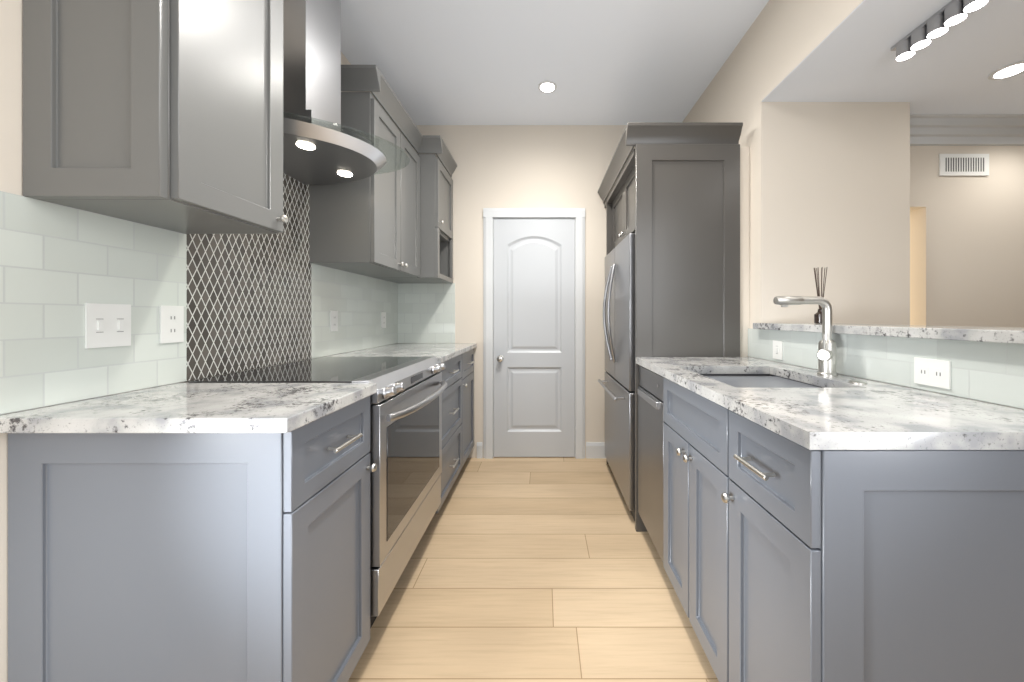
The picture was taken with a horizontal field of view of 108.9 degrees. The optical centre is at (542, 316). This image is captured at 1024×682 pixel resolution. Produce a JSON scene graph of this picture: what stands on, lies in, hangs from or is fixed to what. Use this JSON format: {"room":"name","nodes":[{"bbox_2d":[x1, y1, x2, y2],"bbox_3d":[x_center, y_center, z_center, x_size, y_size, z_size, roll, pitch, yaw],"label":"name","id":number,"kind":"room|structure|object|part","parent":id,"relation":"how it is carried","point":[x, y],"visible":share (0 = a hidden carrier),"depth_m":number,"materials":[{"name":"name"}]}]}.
{"room":"kitchen","nodes":[
{"label":"kitchen","id":0,"kind":"room"},
{"bbox_2d":[0,0,454,681],"bbox_3d":[-0.998,-0.215,0.725,0.585,2.690,4.650,0,0,0],"label":"wall","id":1,"kind":"structure","parent":0,"point":[60,266],"depth_m":0.93,"materials":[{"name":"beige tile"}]},
{"bbox_2d":[85,303,130,348],"bbox_3d":[-1.157,0.022,0.975,0.009,0.115,0.100,0,0,0],"label":"switch plate","id":2,"kind":"object","parent":1,"relation":"attached to","point":[107,325],"visible":1,"depth_m":0.97,"materials":[{"name":"white plastic"}]},
{"bbox_2d":[23,0,287,233],"bbox_3d":[-0.987,-0.745,0.976,0.360,0.950,0.419,0,0,0],"label":"upper cabinet","id":3,"kind":"object","parent":1,"relation":"attached to","point":[166,114],"visible":1,"depth_m":0.84,"materials":[{"name":"grey wood"}]},
{"bbox_2d":[159,305,183,342],"bbox_3d":[-1.159,0.022,1.140,0.006,0.115,0.070,0,0,0],"label":"electrical outlet","id":4,"kind":"object","parent":1,"relation":"attached to","point":[171,324],"visible":1,"depth_m":1.14,"materials":[{"name":"white plastic"}]},
{"bbox_2d":[187,173,310,380],"bbox_3d":[-1.165,-0.321,1.510,0.009,1.059,0.640,0,0,0],"label":"backsplash","id":5,"kind":"structure","parent":1,"relation":"attached to","point":[248,301],"depth_m":1.45,"materials":[{"name":"black tile"}]},
{"bbox_2d":[330,311,337,331],"bbox_3d":[-1.159,0.022,2.025,0.006,0.115,0.070,0,0,0],"label":"electrical outlet","id":6,"kind":"object","parent":1,"relation":"attached to","point":[333,320],"visible":1,"depth_m":2.02,"materials":[{"name":"white plastic"}]},
{"bbox_2d":[283,0,409,184],"bbox_3d":[-0.860,-1.089,1.505,0.600,0.898,0.606,0,0,0],"label":"range hood","id":7,"kind":"object","parent":1,"relation":"attached to","point":[319,147],"visible":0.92,"depth_m":1.44,"materials":[{"name":"silver metal"}]},
{"bbox_3d":[-0.860,-0.691,1.505,0.600,0.047,0.606,0,0,0],"label":"glass","id":8,"kind":"part","parent":7,"relation":"part of","materials":[{"name":"clear glass"}]},
{"bbox_2d":[310,65,422,277],"bbox_3d":[-0.987,-0.745,2.131,0.360,0.950,0.735,0,0,0],"label":"upper cabinet","id":9,"kind":"object","parent":1,"relation":"attached to","point":[369,226],"visible":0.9,"depth_m":1.83,"materials":[{"name":"grey wood"}]},
{"bbox_2d":[381,312,385,327],"bbox_3d":[-1.159,0.022,2.655,0.006,0.115,0.070,0,0,0],"label":"electrical outlet","id":10,"kind":"object","parent":1,"relation":"attached to","point":[383,319],"visible":1,"depth_m":2.65,"materials":[{"name":"white plastic"}]},
{"bbox_2d":[377,135,456,282],"bbox_3d":[-0.927,-0.745,2.688,0.479,0.950,0.476,0,0,0],"label":"upper cabinet","id":11,"kind":"object","parent":1,"relation":"attached to","point":[436,222],"visible":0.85,"depth_m":2.50,"materials":[{"name":"grey wood"}]},
{"bbox_2d":[397,125,634,457],"bbox_3d":[-0.015,-0.215,2.990,2.550,2.690,0.120,0,0,0],"label":"wall","id":12,"kind":"structure","parent":0,"point":[532,166],"depth_m":2.93,"materials":[{"name":"beige paint"}]},
{"bbox_2d":[483,208,584,458],"bbox_3d":[-0.070,0.129,2.981,0.814,2.002,0.137,0,0,0],"label":"door frame","id":13,"kind":"structure","parent":12,"relation":"attached to","point":[490,215],"depth_m":2.91,"materials":[{"name":"white wood"}]},
{"bbox_2d":[494,219,574,456],"bbox_3d":[-0.070,0.167,2.921,0.650,1.911,0.113,0,0,0],"label":"door","id":14,"kind":"structure","parent":12,"relation":"in","point":[534,337],"depth_m":2.93,"materials":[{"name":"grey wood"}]},
{"bbox_3d":[-0.340,0.330,2.897,0.052,0.052,0.065,0,0,0],"label":"knob","id":15,"kind":"part","parent":14,"relation":"part of","materials":[{"name":"silver metal"}]},
{"bbox_2d":[477,442,605,457],"bbox_3d":[0.045,1.067,2.923,1.150,0.125,0.014,0,0,0],"label":"baseboard","id":16,"kind":"structure","parent":12,"relation":"attached to","point":[595,449],"depth_m":2.92,"materials":[{"name":"white wood"}]},
{"bbox_2d":[348,457,718,681],"bbox_3d":[1.365,1.160,1.065,5.670,0.060,5.330,0,0,0],"label":"floor","id":17,"kind":"structure","parent":0,"point":[534,569],"depth_m":1.49,"materials":[{"name":"brown wood"}]},
{"bbox_2d":[8,399,376,681],"bbox_3d":[-0.858,0.688,0.982,0.617,0.885,0.373,0,0,0],"label":"base cabinet","id":18,"kind":"object","parent":17,"relation":"on","point":[197,532],"depth_m":0.80,"materials":[{"name":"grey wood"}]},
{"bbox_2d":[0,383,376,434],"bbox_3d":[-0.848,0.226,0.962,0.637,0.032,0.410,0,0,0],"label":"countertop","id":19,"kind":"structure","parent":18,"relation":"on","point":[176,408],"depth_m":0.82,"materials":[{"name":"white stone"}]},
{"bbox_2d":[188,356,446,628],"bbox_3d":[-0.794,0.667,1.535,0.691,0.926,0.726,0,0,0],"label":"range","id":20,"kind":"object","parent":17,"relation":"on","point":[405,452],"visible":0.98,"depth_m":1.36,"materials":[{"name":"silver metal"}]},
{"bbox_2d":[435,355,463,513],"bbox_3d":[-0.858,0.688,2.191,0.617,0.885,0.578,0,0,0],"label":"base cabinet","id":21,"kind":"object","parent":17,"relation":"on","point":[453,373],"depth_m":2.23,"materials":[{"name":"grey wood"}]},
{"bbox_2d":[324,343,475,362],"bbox_3d":[-0.848,0.226,2.415,0.637,0.032,1.024,0,0,0],"label":"countertop","id":22,"kind":"structure","parent":21,"relation":"on","point":[443,352],"depth_m":2.29,"materials":[{"name":"white stone"}]},
{"bbox_2d":[464,351,474,463],"bbox_3d":[-0.858,0.688,2.703,0.617,0.885,0.446,0,0,0],"label":"base cabinet","id":23,"kind":"object","parent":17,"relation":"on","point":[469,361],"depth_m":2.74,"materials":[{"name":"grey wood"}]},
{"bbox_2d":[598,233,634,520],"bbox_3d":[0.717,0.335,2.388,0.627,1.590,0.805,0,0,0],"label":"fridge","id":24,"kind":"object","parent":17,"relation":"on","point":[618,386],"visible":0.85,"depth_m":2.19,"materials":[{"name":"silver metal"}]},
{"bbox_2d":[598,122,742,531],"bbox_3d":[0.738,0.060,2.409,0.600,2.140,1.033,0,0,0],"label":"tall cabinet","id":25,"kind":"object","parent":17,"relation":"on","point":[671,201],"visible":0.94,"depth_m":1.93,"materials":[{"name":"grey wood"}]},
{"bbox_2d":[636,296,1023,681],"bbox_3d":[0.851,0.527,1.290,0.778,1.206,1.250,0,0,0],"label":"kitchen counter","id":26,"kind":"object","parent":17,"relation":"on","point":[825,522],"visible":1,"depth_m":0.69,"materials":[{"name":"grey wood"}]},
{"bbox_2d":[636,357,1023,449],"bbox_3d":[0.787,0.226,1.290,0.603,0.032,1.250,0,0,0],"label":"countertop","id":27,"kind":"structure","parent":26,"relation":"on","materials":[{"name":"white stone"}]},
{"bbox_2d":[773,296,837,376],"bbox_3d":[0.949,0.067,1.311,0.218,0.286,0.079,0,0,0],"label":"faucet","id":28,"kind":"object","parent":27,"relation":"on","point":[826,354],"depth_m":1.31,"materials":[{"name":"silver metal"}]},
{"bbox_2d":[748,323,1023,409],"bbox_3d":[1.208,0.580,1.295,0.305,1.100,1.310,0,0,0],"label":"half-wall","id":29,"kind":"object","parent":17,"relation":"on","point":[987,364],"visible":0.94,"depth_m":1.07,"materials":[{"name":"beige tile"}]},
{"bbox_2d":[773,340,782,359],"bbox_3d":[1.086,0.152,1.692,0.009,0.085,0.065,0,0,0],"label":"switch plate","id":30,"kind":"object","parent":29,"relation":"attached to","point":[777,349],"visible":1,"depth_m":1.68,"materials":[{"name":"white plastic"}]},
{"bbox_2d":[814,267,826,323],"bbox_3d":[1.207,-0.093,1.590,0.054,0.244,0.048,0,0,0],"label":"reed diffuser","id":31,"kind":"object","parent":29,"relation":"on","point":[818,317],"visible":0.79,"depth_m":1.58,"materials":[{"name":"black wood"}]},
{"bbox_2d":[914,357,950,388],"bbox_3d":[1.088,0.155,1.022,0.006,0.075,0.093,0,0,0],"label":"electrical outlet","id":32,"kind":"object","parent":29,"relation":"attached to","point":[933,372],"visible":1,"depth_m":1.02,"materials":[{"name":"white plastic"}]},
{"bbox_2d":[341,0,768,124],"bbox_3d":[-0.015,-1.590,0.725,2.550,0.100,4.650,0,0,0],"label":"ceiling","id":33,"kind":"structure","parent":0,"point":[497,62],"depth_m":2.14,"materials":[{"name":"white paint"}]},
{"bbox_2d":[538,81,556,92],"bbox_3d":[0.030,-1.536,2.440,0.128,0.007,0.128,0,0,0],"label":"recessed light","id":34,"kind":"object","parent":33,"relation":"in","point":[547,86],"visible":1,"depth_m":2.43,"materials":[{"name":"white"}]},
{"bbox_2d":[683,0,863,358],"bbox_3d":[1.150,-0.215,0.665,0.220,2.690,4.530,0,0,0],"label":"wall","id":35,"kind":"structure","parent":0,"point":[780,41],"depth_m":1.84,"materials":[{"name":"beige paint"}]},
{"bbox_2d":[793,102,909,324],"bbox_3d":[1.555,-0.027,1.930,0.590,2.314,0.180,0,0,0],"label":"wall","id":36,"kind":"structure","parent":0,"point":[851,197],"depth_m":1.84,"materials":[{"name":"beige paint"}]},
{"bbox_2d":[762,0,1023,113],"bbox_3d":[2.711,-1.134,0.180,3.219,0.100,3.560,0,0,0],"label":"ceiling","id":37,"kind":"structure","parent":0,"point":[851,57],"depth_m":1.56,"materials":[{"name":"white paint"}]},
{"bbox_2d":[891,0,988,60],"bbox_3d":[1.420,-1.052,1.111,0.054,0.062,0.718,0,0,0],"label":"spotlight","id":38,"kind":"object","parent":37,"relation":"attached to","point":[940,21],"visible":1,"depth_m":1.31,"materials":[{"name":"silver metal"}]},
{"bbox_2d":[988,60,1023,79],"bbox_3d":[2.050,-1.080,1.600,0.128,0.007,0.128,0,0,0],"label":"recessed light","id":39,"kind":"object","parent":37,"relation":"in","point":[1010,70],"visible":1,"depth_m":1.60,"materials":[{"name":"white"}]},
{"bbox_2d":[910,146,1023,327],"bbox_3d":[3.025,-0.027,2.080,2.350,2.314,0.120,0,0,0],"label":"wall","id":40,"kind":"structure","parent":0,"point":[966,250],"depth_m":2.00,"materials":[{"name":"beige paint"}]},
{"bbox_2d":[939,154,988,175],"bbox_3d":[2.325,-0.840,2.015,0.270,0.120,0.008,0,0,0],"label":"air vent","id":41,"kind":"object","parent":40,"relation":"in","point":[963,164],"visible":1,"depth_m":2.01,"materials":[{"name":"white metal"}]},
{"bbox_2d":[910,114,1023,145],"bbox_3d":[3.025,-1.052,1.968,2.350,0.210,0.105,0,0,0],"label":"crown molding","id":42,"kind":"structure","parent":40,"relation":"attached to","point":[966,129],"depth_m":1.99,"materials":[{"name":"white wood"}]}
]}

